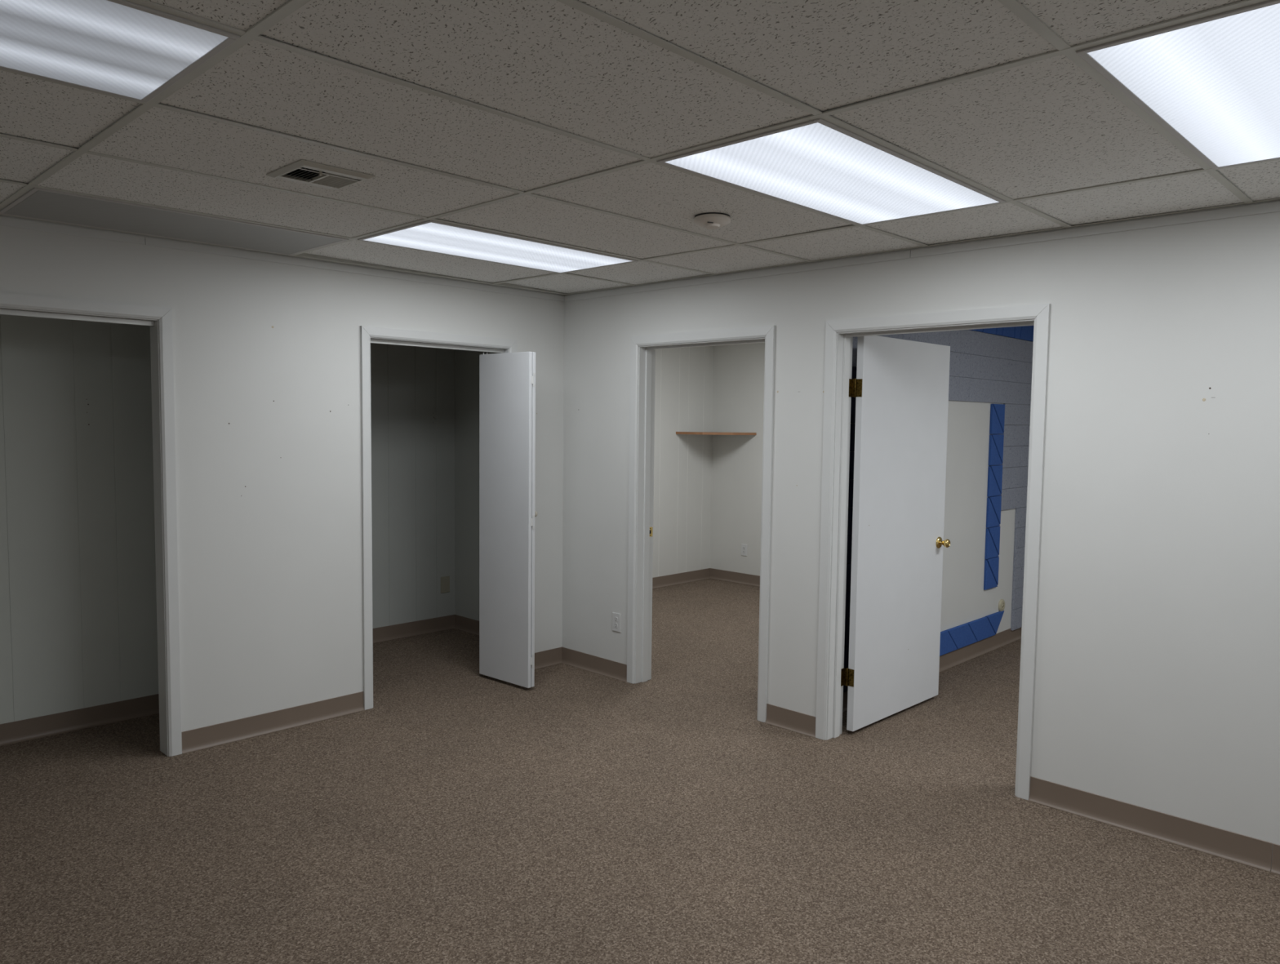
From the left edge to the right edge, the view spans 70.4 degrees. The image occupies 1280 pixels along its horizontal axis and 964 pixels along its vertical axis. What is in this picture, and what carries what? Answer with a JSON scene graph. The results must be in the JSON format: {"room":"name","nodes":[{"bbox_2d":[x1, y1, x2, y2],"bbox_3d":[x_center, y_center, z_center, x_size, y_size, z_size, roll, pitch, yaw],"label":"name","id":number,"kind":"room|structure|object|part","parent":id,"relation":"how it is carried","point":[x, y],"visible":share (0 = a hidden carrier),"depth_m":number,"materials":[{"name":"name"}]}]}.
{"room":"empty office room","nodes":[
{"label":"empty office room","id":0,"kind":"room"},
{"bbox_2d":[0,314,158,724],"bbox_3d":[-3.536,0.023,3.776,0.061,2.524,3.380,4,5,44],"label":"wall","id":1,"kind":"structure","parent":0,"point":[78,629],"depth_m":4.50,"materials":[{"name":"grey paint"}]},
{"bbox_2d":[0,693,159,746],"bbox_3d":[-3.523,1.233,3.831,0.018,0.102,3.380,4,5,44],"label":"baseboard","id":2,"kind":"structure","parent":1,"relation":"attached to","point":[33,728],"depth_m":4.55,"materials":[{"name":"brown plastic"}]},
{"bbox_2d":[0,214,564,732],"bbox_3d":[-2.379,0.022,3.991,0.101,2.524,5.300,4,5,44],"label":"wall","id":3,"kind":"structure","parent":0,"point":[267,355],"depth_m":4.50,"materials":[{"name":"white paint"}]},
{"bbox_2d":[0,292,182,756],"bbox_3d":[-2.795,0.276,3.573,0.115,2.064,1.790,4,5,44],"label":"door frame","id":4,"kind":"structure","parent":3,"relation":"attached to","point":[159,319],"depth_m":4.14,"materials":[{"name":"white paint"}]},
{"bbox_3d":[-2.747,-0.724,3.471,0.014,0.055,1.790,4,5,44],"label":"casing","id":5,"kind":"part","parent":4,"relation":"part of","materials":[{"name":"white paint"}]},
{"bbox_3d":[-2.154,0.244,4.159,0.014,2.064,0.055,4,5,44],"label":"casing","id":6,"kind":"part","parent":4,"relation":"part of","materials":[{"name":"white paint"}]},
{"bbox_2d":[181,691,364,754],"bbox_3d":[-1.820,1.204,4.577,0.018,0.102,0.932,4,5,44],"label":"baseboard","id":7,"kind":"structure","parent":3,"relation":"attached to","point":[209,736],"depth_m":4.55,"materials":[{"name":"brown plastic"}]},
{"bbox_2d":[0,216,564,302],"bbox_3d":[-2.328,-1.062,3.881,0.006,0.036,5.300,4,5,44],"label":"trim","id":8,"kind":"structure","parent":3,"relation":"attached to","point":[6,221],"depth_m":4.35,"materials":[{"name":"white paint"}]},
{"bbox_2d":[360,325,517,710],"bbox_3d":[-1.160,0.183,5.252,0.115,2.064,1.034,4,5,44],"label":"door frame","id":9,"kind":"structure","parent":3,"relation":"attached to","point":[368,335],"depth_m":4.89,"materials":[{"name":"white paint"}]},
{"bbox_3d":[-1.465,0.205,4.867,0.014,2.064,0.056,4,5,44],"label":"casing","id":10,"kind":"part","parent":9,"relation":"part of","materials":[{"name":"white paint"}]},
{"bbox_3d":[-1.111,-0.817,5.150,0.014,0.055,1.032,4,5,44],"label":"casing","id":11,"kind":"part","parent":9,"relation":"part of","materials":[{"name":"white paint"}]},
{"bbox_3d":[-0.783,0.166,5.567,0.014,2.064,0.055,4,5,44],"label":"casing","id":12,"kind":"part","parent":9,"relation":"part of","materials":[{"name":"white paint"}]},
{"bbox_2d":[479,351,537,688],"bbox_3d":[-0.778,0.202,5.392,0.449,1.977,0.084,4,5,41],"label":"door","id":13,"kind":"structure","parent":3,"relation":"in","point":[507,380],"depth_m":5.34,"materials":[{"name":"white paint"}]},
{"bbox_3d":[-0.783,0.216,5.391,0.445,1.947,0.021,4,5,41],"label":"panel","id":14,"kind":"part","parent":13,"relation":"part of","materials":[{"name":"white paint"}]},
{"bbox_2d":[534,647,561,669],"bbox_3d":[-0.638,1.136,5.790,0.018,0.102,0.385,4,5,44],"label":"baseboard","id":15,"kind":"structure","parent":3,"relation":"attached to","point":[547,658],"depth_m":5.84,"materials":[{"name":"brown plastic"}]},
{"bbox_2d":[370,342,454,628],"bbox_3d":[-2.098,-0.116,6.111,0.061,2.524,1.977,4,5,44],"label":"wall","id":16,"kind":"structure","parent":0,"point":[412,388],"depth_m":6.55,"materials":[{"name":"paint"}]},
{"bbox_2d":[373,614,454,643],"bbox_3d":[-2.050,1.092,6.201,0.018,0.102,1.877,4,5,44],"label":"baseboard","id":17,"kind":"structure","parent":16,"relation":"attached to","point":[443,623],"depth_m":6.61,"materials":[{"name":"brown plastic"}]},
{"bbox_2d":[440,576,449,593],"bbox_3d":[-1.458,0.768,6.793,0.008,0.122,0.078,4,5,44],"label":"blank plate","id":18,"kind":"object","parent":16,"relation":"attached to","point":[445,581],"visible":1,"depth_m":6.79,"materials":[{"name":"beige plastic"}]},
{"bbox_2d":[454,349,497,621],"bbox_3d":[-0.952,-0.124,6.429,1.260,2.524,0.078,4,5,44],"label":"wall","id":19,"kind":"structure","parent":0,"point":[466,362],"depth_m":6.70,"materials":[{"name":"paint"}]},
{"bbox_2d":[454,614,479,635],"bbox_3d":[-0.979,1.088,6.455,1.200,0.102,0.018,4,5,44],"label":"baseboard","id":20,"kind":"structure","parent":19,"relation":"attached to","point":[461,623],"depth_m":6.76,"materials":[{"name":"brown plastic"}]},
{"bbox_2d":[0,578,1279,963],"bbox_3d":[0.645,1.365,4.123,7.600,0.100,10.000,4,5,44],"label":"floor","id":21,"kind":"structure","parent":0,"point":[577,815],"depth_m":3.44,"materials":[{"name":"carpet"}]},
{"bbox_2d":[0,0,1279,295],"bbox_3d":[-0.287,-0.945,1.900,5.700,0.036,5.300,4,5,44],"label":"ceiling","id":22,"kind":"structure","parent":0,"point":[552,122],"depth_m":2.43,"materials":[{"name":"tile"}]},
{"bbox_2d":[0,0,239,102],"bbox_3d":[-1.461,-0.969,1.671,0.584,0.094,1.193,4,5,44],"label":"ceiling light","id":23,"kind":"object","parent":22,"relation":"attached to","point":[126,49],"visible":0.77,"depth_m":1.94,"materials":[{"name":"translucent acrylic plastic"},{"name":"painted metal"}]},
{"bbox_2d":[0,187,348,255],"bbox_3d":[-1.922,-1.118,3.815,0.584,0.094,1.193,4,5,44],"label":"ceiling panel","id":24,"kind":"object","parent":22,"relation":"attached to","point":[37,203],"visible":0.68,"depth_m":3.74,"materials":[{"name":"translucent acrylic plastic"},{"name":"painted metal"}]},
{"bbox_2d":[266,159,375,190],"bbox_3d":[-1.052,-1.067,2.986,0.256,0.154,0.252,4,5,44],"label":"ceiling vent","id":25,"kind":"object","parent":22,"relation":"in","point":[302,171],"visible":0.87,"depth_m":2.98,"materials":[{"name":"metal"}]},
{"bbox_2d":[357,220,637,273],"bbox_3d":[-0.635,-1.133,4.264,0.584,0.094,1.193,4,5,44],"label":"ceiling light","id":26,"kind":"object","parent":22,"relation":"attached to","point":[430,236],"visible":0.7,"depth_m":4.19,"materials":[{"name":"translucent acrylic plastic"},{"name":"painted metal"}]},
{"bbox_2d":[693,212,731,229],"bbox_3d":[0.281,-1.013,3.530,0.146,0.052,0.146,1,4,-1],"label":"smoke detector","id":27,"kind":"object","parent":22,"relation":"attached to","point":[708,220],"visible":1,"depth_m":3.49,"materials":[{"name":"plastic"}]},
{"bbox_3d":[0.281,-1.030,3.529,0.138,0.010,0.138,1,1,44],"label":"plate","id":28,"kind":"part","parent":27,"relation":"part of","materials":[{"name":"white plastic"}]},
{"bbox_2d":[657,118,1005,225],"bbox_3d":[0.676,-1.032,2.993,0.584,0.094,1.193,4,5,44],"label":"ceiling light","id":29,"kind":"object","parent":22,"relation":"attached to","point":[820,166],"visible":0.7,"depth_m":2.89,"materials":[{"name":"translucent plastic diffuser"},{"name":"white painted metal"}]},
{"bbox_2d":[1075,0,1279,168],"bbox_3d":[1.550,-0.964,2.146,0.584,0.094,1.193,4,5,44],"label":"ceiling light","id":30,"kind":"object","parent":22,"relation":"attached to","point":[1212,82],"visible":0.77,"depth_m":2.06,"materials":[{"name":"translucent white plastic diffuser"},{"name":"painted metal"}]},
{"bbox_2d":[652,346,713,577],"bbox_3d":[-0.376,-0.226,8.058,0.090,2.524,3.065,4,5,44],"label":"wall","id":31,"kind":"structure","parent":0,"point":[684,383],"depth_m":8.81,"materials":[{"name":"beige paint"}]},
{"bbox_2d":[652,568,710,588],"bbox_3d":[-0.352,0.985,8.102,0.018,0.102,3.065,4,5,44],"label":"baseboard","id":32,"kind":"structure","parent":31,"relation":"attached to","point":[704,574],"depth_m":8.88,"materials":[{"name":"brown plastic"}]},
{"bbox_2d":[710,342,764,575],"bbox_3d":[1.842,-0.203,8.110,3.200,2.524,0.100,4,5,44],"label":"wall","id":33,"kind":"structure","parent":0,"point":[738,394],"depth_m":8.90,"materials":[{"name":"beige paint"}]},
{"bbox_2d":[675,431,756,435],"bbox_3d":[0.732,-0.468,8.723,0.548,0.024,0.548,4,5,44],"label":"corner shelf","id":34,"kind":"object","parent":33,"relation":"attached to","point":[677,433],"visible":1,"depth_m":8.62,"materials":[{"name":"laminate"}]},
{"bbox_2d":[710,568,759,586],"bbox_3d":[1.818,1.010,8.118,3.110,0.102,0.018,4,5,44],"label":"baseboard","id":35,"kind":"structure","parent":33,"relation":"attached to","point":[716,574],"depth_m":8.97,"materials":[{"name":"brown plastic"}]},
{"bbox_2d":[741,543,746,555],"bbox_3d":[1.020,0.666,8.883,0.070,0.114,0.008,4,5,44],"label":"power outlet","id":36,"kind":"object","parent":33,"relation":"attached to","point":[744,547],"visible":1,"depth_m":8.88,"materials":[{"name":"white plastic"}]},
{"bbox_2d":[562,200,1279,867],"bbox_3d":[1.558,0.072,3.955,5.800,2.524,0.136,4,5,44],"label":"wall","id":37,"kind":"structure","parent":0,"point":[1157,681],"depth_m":3.58,"materials":[{"name":"white paint"}]},
{"bbox_2d":[561,646,626,681],"bbox_3d":[-0.297,1.146,5.715,0.612,0.102,0.018,4,5,44],"label":"baseboard","id":38,"kind":"structure","parent":37,"relation":"attached to","point":[611,668],"depth_m":5.71,"materials":[{"name":"brown plastic"}]},
{"bbox_2d":[612,612,620,632],"bbox_3d":[-0.145,0.860,5.558,0.070,0.114,0.008,4,5,44],"label":"power outlet","id":39,"kind":"object","parent":37,"relation":"attached to","point":[615,616],"visible":1,"depth_m":5.55,"materials":[{"name":"white plastic"}]},
{"bbox_2d":[626,324,775,722],"bbox_3d":[0.358,0.202,5.131,1.034,2.078,0.163,4,5,44],"label":"door frame","id":40,"kind":"structure","parent":37,"relation":"attached to","point":[642,348],"depth_m":5.38,"materials":[{"name":"white paint"}]},
{"bbox_3d":[-0.043,0.178,5.417,0.058,2.078,0.014,4,5,44],"label":"casing","id":41,"kind":"part","parent":40,"relation":"part of","materials":[{"name":"white paint"}]},
{"bbox_3d":[0.061,0.172,5.524,0.058,2.078,0.014,4,5,44],"label":"casing","id":42,"kind":"part","parent":40,"relation":"part of","materials":[{"name":"white paint"}]},
{"bbox_3d":[0.319,-0.803,5.010,1.034,0.058,0.014,4,5,44],"label":"casing","id":43,"kind":"part","parent":40,"relation":"part of","materials":[{"name":"white paint"}]},
{"bbox_3d":[0.656,0.232,4.739,0.058,2.077,0.014,4,5,44],"label":"casing","id":44,"kind":"part","parent":40,"relation":"part of","materials":[{"name":"white paint"}]},
{"bbox_2d":[764,703,815,737],"bbox_3d":[0.774,1.228,4.677,0.320,0.102,0.018,4,5,44],"label":"baseboard","id":45,"kind":"structure","parent":37,"relation":"attached to","point":[782,717],"depth_m":4.68,"materials":[{"name":"brown plastic"}]},
{"bbox_2d":[840,335,950,731],"bbox_3d":[1.387,0.250,4.852,0.162,2.000,0.955,4,5,45],"label":"door","id":46,"kind":"structure","parent":37,"relation":"in","point":[900,388],"depth_m":4.79,"materials":[{"name":"white paint"}]},
{"bbox_3d":[1.719,0.345,5.115,0.050,0.049,0.049,4,5,45],"label":"knob","id":47,"kind":"part","parent":46,"relation":"part of","materials":[{"name":"gold metal"}]},
{"bbox_2d":[564,200,1279,301],"bbox_3d":[1.560,-1.009,3.795,5.694,0.036,0.006,4,5,44],"label":"trim","id":48,"kind":"structure","parent":37,"relation":"attached to","point":[1274,206],"depth_m":3.91,"materials":[{"name":"white paint"}]},
{"bbox_2d":[815,303,1050,799],"bbox_3d":[1.331,0.277,4.188,1.059,2.078,0.163,4,5,44],"label":"door frame","id":49,"kind":"structure","parent":37,"relation":"attached to","point":[839,334],"depth_m":4.36,"materials":[{"name":"white paint"}]},
{"bbox_3d":[0.920,0.252,4.483,0.058,2.078,0.014,4,5,44],"label":"casing","id":50,"kind":"part","parent":49,"relation":"part of","materials":[{"name":"white paint"}]},
{"bbox_3d":[1.291,-0.728,4.067,1.059,0.058,0.014,4,5,44],"label":"casing","id":51,"kind":"part","parent":49,"relation":"part of","materials":[{"name":"white paint"}]},
{"bbox_3d":[1.638,0.307,3.787,0.058,2.078,0.014,4,5,44],"label":"casing","id":52,"kind":"part","parent":49,"relation":"part of","materials":[{"name":"white paint"}]},
{"bbox_2d":[1028,776,1279,875],"bbox_3d":[2.607,1.369,2.899,2.684,0.102,0.018,4,5,44],"label":"baseboard","id":53,"kind":"structure","parent":37,"relation":"attached to","point":[1251,851],"depth_m":3.49,"materials":[{"name":"brown plastic"}]},
{"bbox_2d":[849,329,1032,633],"bbox_3d":[2.312,-0.071,6.217,0.120,2.524,4.165,4,5,44],"label":"wall partition","id":54,"kind":"structure","parent":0,"point":[964,599],"depth_m":6.03,"materials":[{"name":"white paint"}]},
{"bbox_2d":[842,626,1022,711],"bbox_3d":[2.333,1.142,6.236,0.018,0.102,4.005,4,5,44],"label":"baseboard","id":55,"kind":"structure","parent":54,"relation":"attached to","point":[954,658],"depth_m":6.20,"materials":[{"name":"brown plastic"}]},
{"bbox_2d":[852,329,1033,404],"bbox_3d":[2.316,-0.762,6.069,0.013,0.456,4.002,4,5,44],"label":"tiles","id":56,"kind":"structure","parent":54,"relation":"attached to","point":[984,367],"depth_m":6.04,"materials":[{"name":"grey tile"}]},
{"bbox_2d":[939,610,1004,656],"bbox_3d":[1.978,1.033,5.859,0.017,0.153,1.794,4,5,44],"label":"tiles","id":57,"kind":"structure","parent":54,"relation":"attached to","point":[954,638],"depth_m":6.09,"materials":[{"name":"blue tile"}]},
{"bbox_2d":[983,404,1004,590],"bbox_3d":[2.454,0.102,6.277,0.017,1.278,0.203,4,5,44],"label":"tiles","id":58,"kind":"structure","parent":54,"relation":"attached to","point":[994,472],"depth_m":6.25,"materials":[{"name":"blue tile"}]},
{"bbox_2d":[998,599,1004,611],"bbox_3d":[2.587,0.883,6.476,0.020,0.094,0.094,4,5,44],"label":"phone jack","id":59,"kind":"object","parent":54,"relation":"attached to","point":[1002,602],"visible":1,"depth_m":6.46,"materials":[{"name":"beige plastic"}]},
{"bbox_2d":[969,325,1034,342],"bbox_3d":[2.306,-1.080,6.034,0.013,0.174,3.957,4,5,44],"label":"tiles","id":60,"kind":"structure","parent":54,"relation":"attached to","point":[1026,332],"depth_m":6.35,"materials":[{"name":"blue tile"}]},
{"bbox_2d":[1000,403,1031,631],"bbox_3d":[3.134,0.241,6.989,0.018,1.645,1.736,4,5,44],"label":"tiles","id":61,"kind":"structure","parent":54,"relation":"attached to","point":[1017,416],"depth_m":6.57,"materials":[{"name":"grey tile"}]}
]}

